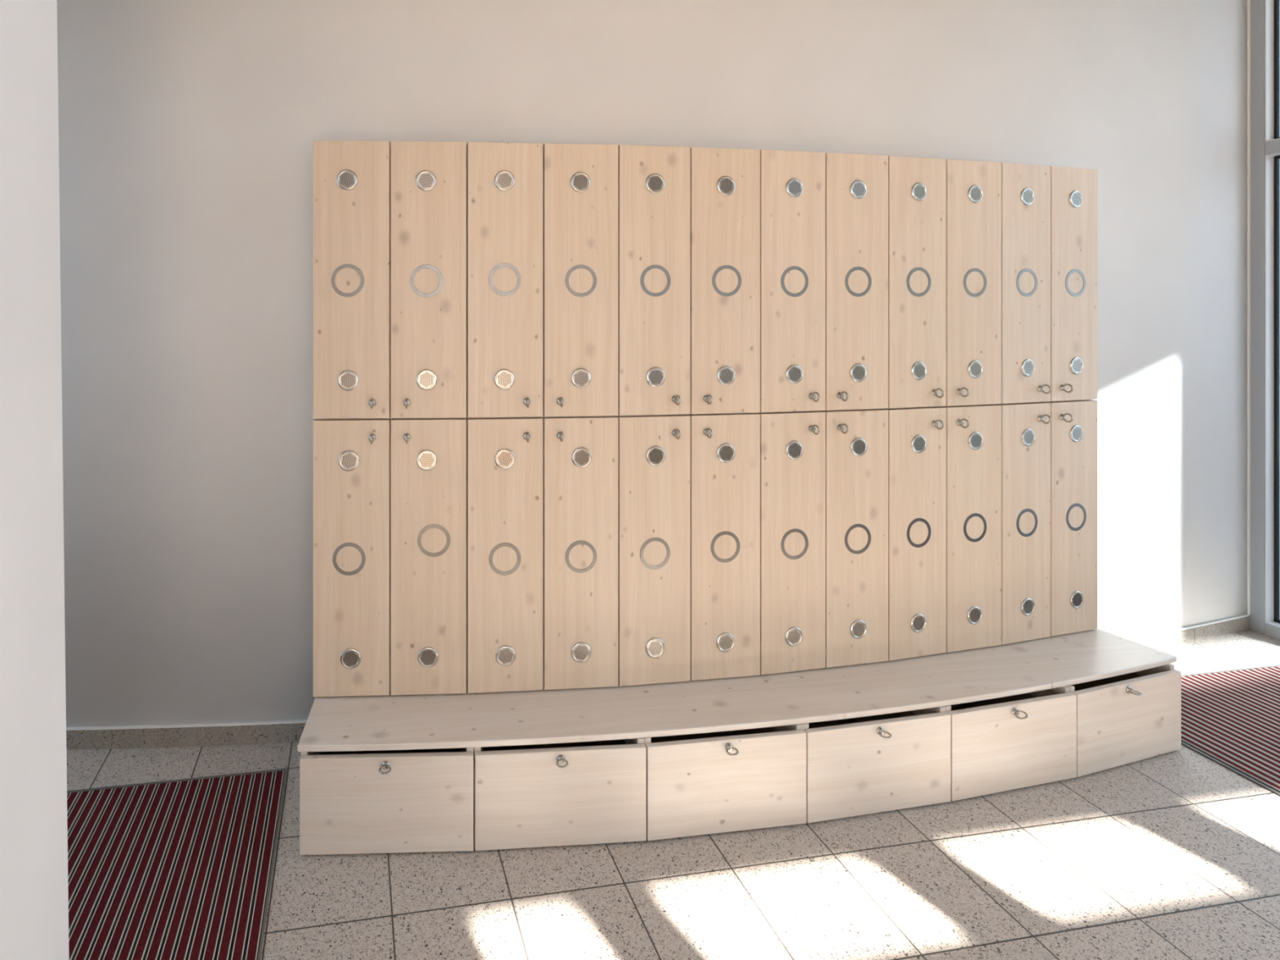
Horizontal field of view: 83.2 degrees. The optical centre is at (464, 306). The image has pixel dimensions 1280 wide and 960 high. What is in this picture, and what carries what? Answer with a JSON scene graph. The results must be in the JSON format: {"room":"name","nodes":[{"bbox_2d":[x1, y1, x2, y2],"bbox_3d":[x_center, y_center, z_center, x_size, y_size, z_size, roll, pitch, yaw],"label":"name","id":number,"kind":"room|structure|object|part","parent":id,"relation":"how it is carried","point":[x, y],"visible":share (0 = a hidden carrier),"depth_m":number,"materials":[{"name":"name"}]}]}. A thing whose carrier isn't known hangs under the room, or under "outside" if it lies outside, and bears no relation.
{"room":"locker room","nodes":[
{"label":"locker room","id":0,"kind":"room"},
{"bbox_2d":[0,0,69,959],"bbox_3d":[-0.633,-0.500,-0.054,0.319,4.000,2.495,0,0,-9],"label":"wall partition","id":1,"kind":"structure","parent":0,"point":[34,886],"depth_m":1.07,"materials":[{"name":"white paint"}]},
{"bbox_2d":[57,0,1246,727],"bbox_3d":[-0.009,-0.500,2.739,7.369,4.000,0.560,0,0,-6],"label":"wall","id":2,"kind":"structure","parent":0,"point":[188,129],"depth_m":2.45,"materials":[{"name":"white paint"}]},
{"bbox_2d":[66,720,306,749],"bbox_3d":[-1.785,1.464,2.376,2.631,0.072,0.057,0,0,0],"label":"baseboard","id":3,"kind":"structure","parent":2,"relation":"attached to","point":[273,731],"depth_m":2.37,"materials":[{"name":"stone"}]},
{"bbox_2d":[1126,613,1248,649],"bbox_3d":[3.048,1.464,3.057,1.220,0.072,0.019,0,0,-16],"label":"baseboard","id":4,"kind":"structure","parent":2,"relation":"attached to","point":[1202,632],"depth_m":3.11,"materials":[{"name":"stone"}]},
{"bbox_2d":[1246,0,1250,614],"bbox_3d":[3.637,-0.534,3.232,0.014,3.929,0.010,0,0,0],"label":"trim","id":5,"kind":"structure","parent":2,"relation":"attached to","point":[1248,2],"depth_m":3.23,"materials":[{"name":"white metal"}]},
{"bbox_2d":[1248,0,1279,639],"bbox_3d":[4.024,-0.500,1.225,0.110,4.000,4.137,0,0,-9],"label":"window","id":6,"kind":"structure","parent":2,"relation":"in","point":[1264,616],"depth_m":3.18,"materials":[{"name":"grey paint"}]},
{"bbox_3d":[3.699,-0.500,3.229,0.110,4.000,0.077,0,0,-9],"label":"post","id":7,"kind":"part","parent":6,"relation":"part of","materials":[{"name":"grey metal"}]},
{"bbox_3d":[3.728,1.472,3.051,0.109,0.055,0.281,0,0,-9],"label":"rail","id":8,"kind":"part","parent":6,"relation":"part of","materials":[{"name":"white metal"}]},
{"bbox_3d":[3.723,-1.585,3.051,0.095,1.668,0.280,0,0,-9],"label":"sash","id":9,"kind":"part","parent":6,"relation":"part of","materials":[{"name":"white metal"}]},
{"bbox_3d":[3.723,0.378,3.051,0.095,2.133,0.280,0,0,-9],"label":"sash","id":10,"kind":"part","parent":6,"relation":"part of","materials":[{"name":"white metal"}]},
{"bbox_2d":[66,629,1279,959],"bbox_3d":[0.345,1.560,0.878,7.764,0.120,4.622,0,0,-9],"label":"floor","id":11,"kind":"structure","parent":0,"point":[1175,855],"depth_m":1.81,"materials":[{"name":"stone"}]},
{"bbox_2d":[66,768,286,959],"bbox_3d":[-1.380,1.497,1.618,1.795,0.005,0.992,0,0,-9],"label":"entrance mat","id":12,"kind":"object","parent":11,"relation":"on","point":[180,869],"visible":0.73,"depth_m":1.86,"materials":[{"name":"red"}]},
{"bbox_2d":[299,747,473,855],"bbox_3d":[-0.218,1.359,2.085,0.475,0.279,0.437,0,0,-2],"label":"drawer unit","id":13,"kind":"object","parent":11,"relation":"on","point":[406,800],"visible":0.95,"depth_m":1.90,"materials":[{"name":"brown wood"}]},
{"bbox_2d":[473,737,645,850],"bbox_3d":[0.255,1.359,2.110,0.481,0.279,0.437,0,0,-4],"label":"drawer unit","id":14,"kind":"object","parent":11,"relation":"on","point":[528,796],"visible":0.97,"depth_m":1.93,"materials":[{"name":"brown wood"}]},
{"bbox_2d":[644,724,806,840],"bbox_3d":[0.725,1.359,2.160,0.482,0.279,0.437,0,0,-8],"label":"drawer unit","id":15,"kind":"object","parent":11,"relation":"on","point":[701,784],"visible":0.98,"depth_m":1.98,"materials":[{"name":"brown wood"}]},
{"bbox_2d":[802,706,951,822],"bbox_3d":[1.196,1.359,2.236,0.484,0.279,0.437,0,0,-11],"label":"drawer unit","id":16,"kind":"object","parent":11,"relation":"on","point":[860,766],"visible":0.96,"depth_m":2.06,"materials":[{"name":"brown wood"}]},
{"bbox_2d":[944,685,1076,800],"bbox_3d":[1.666,1.359,2.333,0.483,0.279,0.437,0,0,-13],"label":"drawer unit","id":17,"kind":"object","parent":11,"relation":"on","point":[1026,740],"visible":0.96,"depth_m":2.16,"materials":[{"name":"brown wood"}]},
{"bbox_2d":[1066,663,1181,777],"bbox_3d":[2.130,1.359,2.455,0.494,0.279,0.437,0,0,-16],"label":"drawer unit","id":18,"kind":"object","parent":11,"relation":"on","point":[1126,718],"visible":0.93,"depth_m":2.28,"materials":[{"name":"brown wood"}]},
{"bbox_2d":[1181,665,1279,795],"bbox_3d":[3.135,1.497,1.797,1.153,0.005,2.100,0,0,-9],"label":"entrance mat","id":19,"kind":"object","parent":11,"relation":"on","point":[1231,718],"visible":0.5,"depth_m":2.52,"materials":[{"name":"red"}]},
{"bbox_2d":[297,628,1177,751],"bbox_3d":[0.965,1.210,2.339,2.941,0.018,0.611,0,0,-9],"label":"seat","id":20,"kind":"object","parent":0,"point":[540,717],"visible":0.67,"depth_m":2.11,"materials":[{"name":"brown wood"}]},
{"bbox_2d":[312,140,466,697],"bbox_3d":[-0.233,0.346,2.240,0.471,1.708,0.268,0,0,-2],"label":"tall cabinet","id":21,"kind":"object","parent":20,"relation":"on","point":[389,219],"visible":1,"depth_m":2.14,"materials":[{"name":"brown wood"}]},
{"bbox_2d":[336,168,357,190],"bbox_3d":[-0.360,-0.388,2.135,0.064,0.064,0.004,-5,0,-2],"label":"air vent","id":22,"kind":"object","parent":21,"relation":"attached to","point":[346,179],"depth_m":2.14,"materials":[{"name":"silver metal"}]},
{"bbox_2d":[337,369,359,391],"bbox_3d":[-0.356,0.227,2.135,0.064,0.064,0.004,-4,0,-2],"label":"air vent","id":23,"kind":"object","parent":21,"relation":"attached to","point":[348,380],"depth_m":2.14,"materials":[{"name":"silver metal"}]},
{"bbox_2d":[338,450,359,471],"bbox_3d":[-0.354,0.474,2.136,0.064,0.064,0.004,8,0,-2],"label":"air vent","id":24,"kind":"object","parent":21,"relation":"attached to","point":[348,460],"depth_m":2.14,"materials":[{"name":"silver metal"}]},
{"bbox_2d":[340,648,360,668],"bbox_3d":[-0.349,1.080,2.136,0.064,0.064,0.004,19,-1,-2],"label":"air vent","id":25,"kind":"object","parent":21,"relation":"attached to","point":[350,658],"depth_m":2.14,"materials":[{"name":"silver metal"}]},
{"bbox_3d":[-0.348,-0.082,2.147,0.233,0.853,0.019,0,0,-2],"label":"door","id":26,"kind":"part","parent":21,"relation":"part of","materials":[{"name":"brown wood"}]},
{"bbox_3d":[-0.348,0.773,2.147,0.233,0.846,0.019,0,0,-2],"label":"door","id":27,"kind":"part","parent":21,"relation":"part of","materials":[{"name":"brown wood"}]},
{"bbox_2d":[415,170,436,191],"bbox_3d":[-0.118,-0.387,2.146,0.064,0.064,0.004,24,-1,-2],"label":"air vent","id":28,"kind":"object","parent":21,"relation":"attached to","point":[425,180],"depth_m":2.15,"materials":[{"name":"silver metal"}]},
{"bbox_2d":[416,368,436,390],"bbox_3d":[-0.116,0.226,2.146,0.064,0.064,0.004,4,0,-2],"label":"air vent","id":29,"kind":"object","parent":21,"relation":"attached to","point":[426,379],"depth_m":2.15,"materials":[{"name":"silver metal"}]},
{"bbox_2d":[416,449,436,470],"bbox_3d":[-0.116,0.474,2.146,0.064,0.064,0.004,2,0,-2],"label":"air vent","id":30,"kind":"object","parent":21,"relation":"attached to","point":[426,460],"depth_m":2.15,"materials":[{"name":"silver metal"}]},
{"bbox_2d":[417,646,438,667],"bbox_3d":[-0.112,1.081,2.146,0.064,0.064,0.004,-43,2,-2],"label":"air vent","id":31,"kind":"object","parent":21,"relation":"attached to","point":[428,656],"depth_m":2.15,"materials":[{"name":"silver metal"}]},
{"bbox_3d":[-0.111,-0.082,2.158,0.233,0.853,0.019,0,0,-2],"label":"door","id":32,"kind":"part","parent":21,"relation":"part of","materials":[{"name":"brown wood"}]},
{"bbox_3d":[-0.111,0.773,2.158,0.233,0.846,0.019,0,0,-2],"label":"door","id":33,"kind":"part","parent":21,"relation":"part of","materials":[{"name":"brown wood"}]},
{"bbox_2d":[466,142,617,693],"bbox_3d":[0.239,0.346,2.269,0.477,1.708,0.268,0,0,-5],"label":"tall cabinet","id":34,"kind":"object","parent":20,"relation":"on","point":[542,220],"visible":1,"depth_m":2.17,"materials":[{"name":"brown wood"}]},
{"bbox_2d":[493,368,514,389],"bbox_3d":[0.124,0.226,2.160,0.064,0.064,0.004,-36,3,-4],"label":"air vent","id":35,"kind":"object","parent":34,"relation":"attached to","point":[504,379],"depth_m":2.16,"materials":[{"name":"silver metal"}]},
{"bbox_2d":[493,170,514,191],"bbox_3d":[0.124,-0.390,2.160,0.064,0.064,0.004,-14,1,-5],"label":"air vent","id":36,"kind":"object","parent":34,"relation":"attached to","point":[504,180],"depth_m":2.16,"materials":[{"name":"silver metal"}]},
{"bbox_3d":[0.127,-0.082,2.172,0.235,0.853,0.019,0,0,-5],"label":"door","id":37,"kind":"part","parent":34,"relation":"part of","materials":[{"name":"brown wood"}]},
{"bbox_3d":[0.127,0.773,2.172,0.235,0.846,0.019,0,0,-5],"label":"door","id":38,"kind":"part","parent":34,"relation":"part of","materials":[{"name":"brown wood"}]},
{"bbox_2d":[494,448,515,469],"bbox_3d":[0.126,0.473,2.160,0.064,0.064,0.004,12,-1,-5],"label":"air vent","id":39,"kind":"object","parent":34,"relation":"attached to","point":[504,458],"depth_m":2.16,"materials":[{"name":"silver metal"}]},
{"bbox_2d":[495,645,515,666],"bbox_3d":[0.128,1.084,2.161,0.064,0.064,0.004,16,-1,-4],"label":"air vent","id":40,"kind":"object","parent":34,"relation":"attached to","point":[505,655],"depth_m":2.16,"materials":[{"name":"silver metal"}]},
{"bbox_2d":[570,171,590,191],"bbox_3d":[0.363,-0.389,2.180,0.064,0.064,0.004,-22,2,-4],"label":"air vent","id":41,"kind":"object","parent":34,"relation":"attached to","point":[580,180],"depth_m":2.18,"materials":[{"name":"silver metal"}]},
{"bbox_3d":[0.366,-0.082,2.192,0.235,0.853,0.019,0,0,-5],"label":"door","id":42,"kind":"part","parent":34,"relation":"part of","materials":[{"name":"brown wood"}]},
{"bbox_3d":[0.366,0.773,2.192,0.235,0.846,0.019,0,0,-5],"label":"door","id":43,"kind":"part","parent":34,"relation":"part of","materials":[{"name":"brown wood"}]},
{"bbox_2d":[571,368,591,388],"bbox_3d":[0.365,0.225,2.180,0.064,0.064,0.004,25,-2,-4],"label":"air vent","id":44,"kind":"object","parent":34,"relation":"attached to","point":[580,377],"depth_m":2.18,"materials":[{"name":"silver metal"}]},
{"bbox_2d":[571,642,591,662],"bbox_3d":[0.365,1.083,2.180,0.064,0.064,0.004,39,-3,-4],"label":"air vent","id":45,"kind":"object","parent":34,"relation":"attached to","point":[580,651],"depth_m":2.18,"materials":[{"name":"silver metal"}]},
{"bbox_2d":[571,447,591,467],"bbox_3d":[0.367,0.473,2.180,0.064,0.064,0.004,-24,2,-4],"label":"air vent","id":46,"kind":"object","parent":34,"relation":"attached to","point":[581,457],"depth_m":2.18,"materials":[{"name":"silver metal"}]},
{"bbox_2d":[616,144,759,686],"bbox_3d":[0.710,0.346,2.322,0.477,1.708,0.268,0,0,-8],"label":"tall cabinet","id":47,"kind":"object","parent":20,"relation":"on","point":[689,218],"visible":1,"depth_m":2.23,"materials":[{"name":"brown wood"}]},
{"bbox_3d":[0.603,-0.082,2.218,0.235,0.853,0.019,0,0,-8],"label":"door","id":48,"kind":"part","parent":47,"relation":"part of","materials":[{"name":"brown wood"}]},
{"bbox_3d":[0.603,0.773,2.218,0.235,0.846,0.019,0,0,-8],"label":"door","id":49,"kind":"part","parent":47,"relation":"part of","materials":[{"name":"brown wood"}]},
{"bbox_2d":[645,173,664,193],"bbox_3d":[0.604,-0.389,2.207,0.064,0.064,0.004,-13,2,-8],"label":"air vent","id":50,"kind":"object","parent":47,"relation":"attached to","point":[655,182],"depth_m":2.21,"materials":[{"name":"silver metal"}]},
{"bbox_2d":[645,637,664,657],"bbox_3d":[0.604,1.082,2.207,0.064,0.064,0.004,-36,5,-7],"label":"air vent","id":51,"kind":"object","parent":47,"relation":"attached to","point":[655,646],"depth_m":2.21,"materials":[{"name":"silver metal"}]},
{"bbox_2d":[645,367,665,386],"bbox_3d":[0.606,0.224,2.207,0.064,0.064,0.004,-2,0,-8],"label":"air vent","id":52,"kind":"object","parent":47,"relation":"attached to","point":[655,376],"depth_m":2.21,"materials":[{"name":"silver metal"}]},
{"bbox_2d":[645,445,665,466],"bbox_3d":[0.606,0.474,2.207,0.064,0.064,0.004,-12,2,-8],"label":"air vent","id":53,"kind":"object","parent":47,"relation":"attached to","point":[655,455],"depth_m":2.21,"materials":[{"name":"silver metal"}]},
{"bbox_3d":[0.841,0.773,2.252,0.235,0.846,0.019,0,0,-8],"label":"door","id":54,"kind":"part","parent":47,"relation":"part of","materials":[{"name":"brown wood"}]},
{"bbox_3d":[0.841,-0.082,2.252,0.235,0.853,0.019,0,0,-8],"label":"door","id":55,"kind":"part","parent":47,"relation":"part of","materials":[{"name":"brown wood"}]},
{"bbox_2d":[715,632,734,652],"bbox_3d":[0.840,1.081,2.240,0.064,0.064,0.004,15,-2,-8],"label":"air vent","id":56,"kind":"object","parent":47,"relation":"attached to","point":[725,642],"depth_m":2.24,"materials":[{"name":"silver metal"}]},
{"bbox_2d":[716,365,735,385],"bbox_3d":[0.842,0.223,2.241,0.064,0.064,0.004,-17,2,-8],"label":"air vent","id":57,"kind":"object","parent":47,"relation":"attached to","point":[726,375],"depth_m":2.24,"materials":[{"name":"silver metal"}]},
{"bbox_2d":[716,175,735,195],"bbox_3d":[0.842,-0.388,2.241,0.064,0.064,0.004,-25,3,-7],"label":"air vent","id":58,"kind":"object","parent":47,"relation":"attached to","point":[726,184],"depth_m":2.24,"materials":[{"name":"silver metal"}]},
{"bbox_2d":[716,443,735,462],"bbox_3d":[0.842,0.472,2.241,0.064,0.064,0.004,-27,4,-7],"label":"air vent","id":59,"kind":"object","parent":47,"relation":"attached to","point":[726,452],"depth_m":2.24,"materials":[{"name":"silver metal"}]},
{"bbox_2d":[755,149,888,675],"bbox_3d":[1.178,0.346,2.401,0.477,1.708,0.268,0,0,-11],"label":"tall cabinet","id":60,"kind":"object","parent":20,"relation":"on","point":[824,217],"visible":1,"depth_m":2.30,"materials":[{"name":"brown wood"}]},
{"bbox_3d":[1.077,0.773,2.292,0.235,0.846,0.019,0,0,-11],"label":"door","id":61,"kind":"part","parent":60,"relation":"part of","materials":[{"name":"brown wood"}]},
{"bbox_3d":[1.077,-0.082,2.292,0.235,0.853,0.019,0,0,-11],"label":"door","id":62,"kind":"part","parent":60,"relation":"part of","materials":[{"name":"brown wood"}]},
{"bbox_2d":[785,626,802,646],"bbox_3d":[1.078,1.081,2.280,0.064,0.064,0.004,13,-3,-11],"label":"air vent","id":63,"kind":"object","parent":60,"relation":"attached to","point":[793,635],"depth_m":2.28,"materials":[{"name":"silver metal"}]},
{"bbox_2d":[786,364,803,383],"bbox_3d":[1.081,0.222,2.281,0.064,0.064,0.004,-42,7,-8],"label":"air vent","id":64,"kind":"object","parent":60,"relation":"attached to","point":[794,372],"depth_m":2.28,"materials":[{"name":"silver metal"}]},
{"bbox_2d":[786,177,803,197],"bbox_3d":[1.081,-0.388,2.281,0.064,0.064,0.004,28,-5,-10],"label":"air vent","id":65,"kind":"object","parent":60,"relation":"attached to","point":[794,187],"depth_m":2.28,"materials":[{"name":"silver metal"}]},
{"bbox_2d":[786,440,803,459],"bbox_3d":[1.081,0.471,2.281,0.064,0.064,0.004,39,-7,-9],"label":"air vent","id":66,"kind":"object","parent":60,"relation":"attached to","point":[794,449],"depth_m":2.28,"materials":[{"name":"silver metal"}]},
{"bbox_3d":[1.312,0.773,2.338,0.235,0.846,0.019,0,0,-11],"label":"door","id":67,"kind":"part","parent":60,"relation":"part of","materials":[{"name":"brown wood"}]},
{"bbox_3d":[1.312,-0.082,2.338,0.235,0.853,0.019,0,0,-11],"label":"door","id":68,"kind":"part","parent":60,"relation":"part of","materials":[{"name":"brown wood"}]},
{"bbox_2d":[849,363,866,382],"bbox_3d":[1.316,0.222,2.326,0.064,0.064,0.004,40,-7,-8],"label":"air vent","id":69,"kind":"object","parent":60,"relation":"attached to","point":[858,371],"depth_m":2.33,"materials":[{"name":"silver metal"}]},
{"bbox_2d":[849,179,866,199],"bbox_3d":[1.316,-0.390,2.326,0.064,0.064,0.004,21,-4,-10],"label":"air vent","id":70,"kind":"object","parent":60,"relation":"attached to","point":[858,188],"depth_m":2.33,"materials":[{"name":"silver metal"}]},
{"bbox_2d":[849,619,866,639],"bbox_3d":[1.316,1.079,2.326,0.064,0.064,0.004,16,-3,-11],"label":"air vent","id":71,"kind":"object","parent":60,"relation":"attached to","point":[858,629],"depth_m":2.33,"materials":[{"name":"silver metal"}]},
{"bbox_2d":[850,437,867,456],"bbox_3d":[1.318,0.470,2.327,0.064,0.064,0.004,-27,5,-10],"label":"air vent","id":72,"kind":"object","parent":60,"relation":"attached to","point":[859,446],"depth_m":2.33,"materials":[{"name":"silver metal"}]},
{"bbox_2d":[882,155,1001,660],"bbox_3d":[1.643,0.346,2.501,0.477,1.708,0.268,0,0,-13],"label":"tall cabinet","id":73,"kind":"object","parent":20,"relation":"on","point":[944,215],"visible":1,"depth_m":2.40,"materials":[{"name":"brown wood"}]},
{"bbox_3d":[1.547,0.773,2.388,0.236,0.846,0.019,0,0,-13],"label":"door","id":74,"kind":"part","parent":73,"relation":"part of","materials":[{"name":"brown wood"}]},
{"bbox_3d":[1.547,-0.082,2.388,0.236,0.853,0.019,0,0,-13],"label":"door","id":75,"kind":"part","parent":73,"relation":"part of","materials":[{"name":"brown wood"}]},
{"bbox_2d":[910,613,926,632],"bbox_3d":[1.548,1.081,2.376,0.064,0.064,0.004,0,0,-13],"label":"air vent","id":76,"kind":"object","parent":73,"relation":"attached to","point":[917,623],"depth_m":2.38,"materials":[{"name":"silver metal"}]},
{"bbox_2d":[911,361,926,380],"bbox_3d":[1.551,0.220,2.377,0.064,0.064,0.004,-24,5,-12],"label":"air vent","id":77,"kind":"object","parent":73,"relation":"attached to","point":[918,369],"depth_m":2.38,"materials":[{"name":"silver metal"}]},
{"bbox_2d":[911,182,926,200],"bbox_3d":[1.551,-0.391,2.377,0.064,0.064,0.004,29,-6,-12],"label":"air vent","id":78,"kind":"object","parent":73,"relation":"attached to","point":[918,189],"depth_m":2.38,"materials":[{"name":"silver metal"}]},
{"bbox_2d":[911,434,926,453],"bbox_3d":[1.551,0.470,2.377,0.064,0.064,0.004,-4,1,-13],"label":"air vent","id":79,"kind":"object","parent":73,"relation":"attached to","point":[918,443],"depth_m":2.38,"materials":[{"name":"silver metal"}]},
{"bbox_3d":[1.780,0.773,2.443,0.236,0.846,0.019,0,0,-13],"label":"door","id":80,"kind":"part","parent":73,"relation":"part of","materials":[{"name":"brown wood"}]},
{"bbox_3d":[1.780,-0.082,2.443,0.236,0.853,0.019,0,0,-13],"label":"door","id":81,"kind":"part","parent":73,"relation":"part of","materials":[{"name":"brown wood"}]},
{"bbox_2d":[967,606,982,624],"bbox_3d":[1.781,1.079,2.432,0.064,0.064,0.004,36,-8,-11],"label":"air vent","id":82,"kind":"object","parent":73,"relation":"attached to","point":[974,614],"depth_m":2.43,"materials":[{"name":"silver metal"}]},
{"bbox_2d":[967,360,982,378],"bbox_3d":[1.784,0.220,2.432,0.064,0.064,0.004,-7,2,-13],"label":"air vent","id":83,"kind":"object","parent":73,"relation":"attached to","point":[975,367],"depth_m":2.43,"materials":[{"name":"silver metal"}]},
{"bbox_2d":[967,185,982,203],"bbox_3d":[1.784,-0.392,2.432,0.064,0.064,0.004,-19,4,-13],"label":"air vent","id":84,"kind":"object","parent":73,"relation":"attached to","point":[975,193],"depth_m":2.43,"materials":[{"name":"silver metal"}]},
{"bbox_2d":[968,431,983,449],"bbox_3d":[1.786,0.470,2.433,0.064,0.064,0.004,18,-4,-13],"label":"air vent","id":85,"kind":"object","parent":73,"relation":"attached to","point":[975,439],"depth_m":2.43,"materials":[{"name":"silver metal"}]},
{"bbox_2d":[994,162,1097,644],"bbox_3d":[2.099,0.346,2.618,0.466,1.708,0.268,0,0,-15],"label":"tall cabinet","id":86,"kind":"object","parent":20,"relation":"on","point":[1049,213],"visible":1,"depth_m":2.52,"materials":[{"name":"brown wood"}]},
{"bbox_3d":[2.010,0.773,2.502,0.230,0.846,0.019,0,0,-15],"label":"door","id":87,"kind":"part","parent":86,"relation":"part of","materials":[{"name":"brown wood"}]},
{"bbox_3d":[2.010,-0.082,2.502,0.230,0.853,0.019,0,0,-15],"label":"door","id":88,"kind":"part","parent":86,"relation":"part of","materials":[{"name":"brown wood"}]},
{"bbox_2d":[1020,187,1034,205],"bbox_3d":[2.012,-0.392,2.491,0.064,0.064,0.004,4,-1,-15],"label":"air vent","id":89,"kind":"object","parent":86,"relation":"attached to","point":[1027,196],"depth_m":2.49,"materials":[{"name":"silver metal"}]},
{"bbox_2d":[1021,359,1035,376],"bbox_3d":[2.015,0.220,2.492,0.064,0.064,0.004,2,-1,-15],"label":"air vent","id":90,"kind":"object","parent":86,"relation":"attached to","point":[1028,366],"depth_m":2.49,"materials":[{"name":"silver metal"}]},
{"bbox_2d":[1021,597,1035,615],"bbox_3d":[2.015,1.075,2.492,0.064,0.064,0.004,22,-6,-14],"label":"air vent","id":91,"kind":"object","parent":86,"relation":"attached to","point":[1028,606],"depth_m":2.49,"materials":[{"name":"silver metal"}]},
{"bbox_2d":[1021,428,1035,446],"bbox_3d":[2.017,0.469,2.492,0.064,0.064,0.004,18,-5,-15],"label":"air vent","id":92,"kind":"object","parent":86,"relation":"attached to","point":[1028,435],"depth_m":2.49,"materials":[{"name":"silver metal"}]},
{"bbox_3d":[2.236,0.773,2.564,0.230,0.846,0.019,0,0,-15],"label":"door","id":93,"kind":"part","parent":86,"relation":"part of","materials":[{"name":"brown wood"}]},
{"bbox_3d":[2.236,-0.082,2.564,0.230,0.853,0.019,0,0,-15],"label":"door","id":94,"kind":"part","parent":86,"relation":"part of","materials":[{"name":"brown wood"}]},
{"bbox_2d":[1069,190,1082,208],"bbox_3d":[2.241,-0.393,2.554,0.064,0.064,0.004,4,-1,-15],"label":"air vent","id":95,"kind":"object","parent":86,"relation":"attached to","point":[1075,196],"depth_m":2.55,"materials":[{"name":"silver metal"}]},
{"bbox_2d":[1069,356,1083,374],"bbox_3d":[2.244,0.218,2.554,0.064,0.064,0.004,25,-6,-14],"label":"air vent","id":96,"kind":"object","parent":86,"relation":"attached to","point":[1076,363],"depth_m":2.55,"materials":[{"name":"silver metal"}]},
{"bbox_2d":[1069,425,1083,442],"bbox_3d":[2.244,0.467,2.554,0.064,0.064,0.004,-13,3,-15],"label":"air vent","id":97,"kind":"object","parent":86,"relation":"attached to","point":[1076,432],"depth_m":2.55,"materials":[{"name":"silver metal"}]},
{"bbox_2d":[1070,591,1084,608],"bbox_3d":[2.247,1.076,2.555,0.064,0.064,0.004,44,-11,-11],"label":"air vent","id":98,"kind":"object","parent":86,"relation":"attached to","point":[1077,597],"depth_m":2.55,"materials":[{"name":"silver metal"}]}
]}

